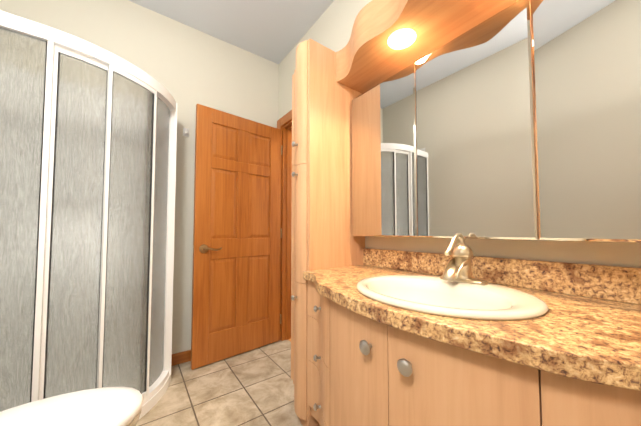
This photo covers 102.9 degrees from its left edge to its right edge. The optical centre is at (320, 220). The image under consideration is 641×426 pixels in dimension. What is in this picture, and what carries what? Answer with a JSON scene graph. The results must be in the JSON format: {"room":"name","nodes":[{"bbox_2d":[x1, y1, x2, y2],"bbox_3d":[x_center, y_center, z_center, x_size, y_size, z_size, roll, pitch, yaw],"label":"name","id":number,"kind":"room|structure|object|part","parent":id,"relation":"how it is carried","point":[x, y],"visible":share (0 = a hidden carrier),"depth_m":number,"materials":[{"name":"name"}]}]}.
{"room":"bathroom","nodes":[
{"label":"bathroom","id":0,"kind":"room"},
{"bbox_2d":[0,0,278,353],"bbox_3d":[-1.206,-0.250,2.039,2.080,2.720,0.115,2,-3,-36],"label":"wall","id":1,"kind":"structure","parent":0,"point":[188,68],"depth_m":2.04,"materials":[{"name":"beige paint"}]},
{"bbox_2d":[171,350,190,365],"bbox_3d":[-0.800,1.076,2.200,0.940,0.085,0.014,2,-3,-36],"label":"baseboard","id":2,"kind":"structure","parent":1,"relation":"attached to","point":[180,357],"depth_m":1.99,"materials":[{"name":"brown wood"}]},
{"bbox_2d":[183,127,188,136],"bbox_3d":[-1.073,-0.720,2.047,0.044,0.070,0.058,2,-3,-36],"label":"robe hook","id":3,"kind":"object","parent":1,"relation":"attached to","point":[186,132],"visible":1,"depth_m":2.06,"materials":[{"name":"white plastic"}]},
{"bbox_2d":[136,340,302,425],"bbox_3d":[-0.443,1.089,0.889,2.022,0.050,2.780,2,-3,-36],"label":"floor","id":4,"kind":"structure","parent":0,"point":[254,387],"depth_m":1.62,"materials":[{"name":"beige tile"}]},
{"bbox_2d":[0,387,143,425],"bbox_3d":[-0.938,0.662,0.700,0.744,0.788,0.456,2,-3,-36],"label":"toilet","id":5,"kind":"object","parent":4,"relation":"on","point":[112,406],"visible":1,"depth_m":0.83,"materials":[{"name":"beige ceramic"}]},
{"bbox_2d":[0,11,177,418],"bbox_3d":[-1.335,0.085,1.422,0.929,2.000,0.704,2,-3,-36],"label":"shower enclosure","id":6,"kind":"object","parent":4,"relation":"on","point":[88,137],"visible":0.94,"depth_m":1.21,"materials":[{"name":"grey glass"}]},
{"bbox_2d":[139,371,170,418],"bbox_3d":[-1.334,1.054,1.382,0.928,0.060,0.703,2,-3,-36],"label":"tray","id":7,"kind":"object","parent":6,"relation":"attached to","point":[152,400],"depth_m":1.52,"materials":[{"name":"white plastic"}]},
{"bbox_2d":[291,0,640,425],"bbox_3d":[0.324,0.037,0.976,0.614,2.060,1.585,2,-3,-36],"label":"vanity unit","id":8,"kind":"object","parent":4,"relation":"on","point":[497,119],"visible":0.96,"depth_m":0.84,"materials":[{"name":"brown wood"}]},
{"bbox_3d":[0.312,-0.319,1.325,0.018,0.800,0.418,2,-3,-36],"label":"mirror cabinet door","id":9,"kind":"part","parent":8,"relation":"part of","materials":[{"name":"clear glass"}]},
{"bbox_2d":[303,248,640,390],"bbox_3d":[0.408,0.207,0.854,0.614,0.140,1.300,2,-3,-36],"label":"countertop","id":10,"kind":"structure","parent":8,"relation":"on","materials":[{"name":"stone"}]},
{"bbox_2d":[356,275,548,320],"bbox_3d":[0.380,0.307,0.835,0.485,0.176,0.555,2,-3,-36],"label":"sink basin","id":11,"kind":"object","parent":10,"relation":"in","point":[435,295],"visible":0.42,"depth_m":0.81,"materials":[{"name":"beige ceramic"}]},
{"bbox_2d":[440,233,487,284],"bbox_3d":[0.496,0.133,0.927,0.152,0.178,0.164,2,-3,-36],"label":"faucet","id":12,"kind":"object","parent":10,"relation":"on","point":[458,267],"visible":1,"depth_m":0.92,"materials":[{"name":"silver metal"}]},
{"bbox_3d":[0.561,-0.333,0.988,0.018,0.800,0.418,2,-3,-37],"label":"mirror cabinet door","id":13,"kind":"part","parent":8,"relation":"part of","materials":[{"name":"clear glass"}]},
{"bbox_3d":[0.778,-0.348,0.628,0.018,0.800,0.418,1,-3,-27],"label":"mirror cabinet door","id":14,"kind":"part","parent":8,"relation":"part of","materials":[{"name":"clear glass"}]},
{"bbox_2d":[128,0,333,63],"bbox_3d":[-0.420,-1.678,1.020,2.080,0.050,2.780,2,-3,-36],"label":"ceiling","id":15,"kind":"structure","parent":0,"point":[274,31],"depth_m":2.03,"materials":[{"name":"white paint"}]},
{"bbox_2d":[278,0,640,304],"bbox_3d":[0.407,-0.272,1.495,0.115,2.720,2.665,2,-3,-36],"label":"wall","id":16,"kind":"structure","parent":0,"point":[331,27],"depth_m":1.17,"materials":[{"name":"beige paint"}]},
{"bbox_2d":[191,104,280,369],"bbox_3d":[-0.673,0.109,2.183,0.760,2.000,0.035,2,-3,-42],"label":"door leaf","id":17,"kind":"structure","parent":16,"relation":"in","point":[242,335],"depth_m":2.13,"materials":[{"name":"brown wood"}]},
{"bbox_2d":[199,123,269,332],"bbox_3d":[-0.705,0.050,2.157,0.606,1.647,0.149,2,-3,-42],"label":"panels","id":18,"kind":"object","parent":17,"relation":"attached to","point":[222,271],"depth_m":2.12,"materials":[{"name":"brown wood"}]},
{"bbox_3d":[-0.873,0.216,2.000,0.155,0.066,0.149,2,-3,-42],"label":"handle","id":19,"kind":"part","parent":18,"relation":"part of","materials":[{"name":"gold metal"}]},
{"bbox_2d":[277,110,291,340],"bbox_3d":[-0.097,0.051,2.158,0.136,2.130,0.970,2,-3,-36],"label":"door frame","id":20,"kind":"structure","parent":16,"relation":"attached to","point":[286,268],"depth_m":2.46,"materials":[{"name":"brown wood"}]},
{"bbox_3d":[-0.144,0.049,2.123,0.019,2.130,0.970,2,-3,-36],"label":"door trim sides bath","id":21,"kind":"part","parent":20,"relation":"part of","materials":[{"name":"brown wood"}]},
{"bbox_3d":[-0.144,-0.973,2.165,0.019,0.085,0.800,2,-3,-36],"label":"bathroom door head trim","id":22,"kind":"part","parent":20,"relation":"part of","materials":[{"name":"brown wood"}]},
{"bbox_2d":[282,120,291,130],"bbox_3d":[-0.089,-0.917,2.203,0.117,0.032,0.810,2,-3,-36],"label":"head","id":23,"kind":"object","parent":16,"relation":"attached to","point":[288,126],"visible":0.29,"depth_m":2.44}
]}

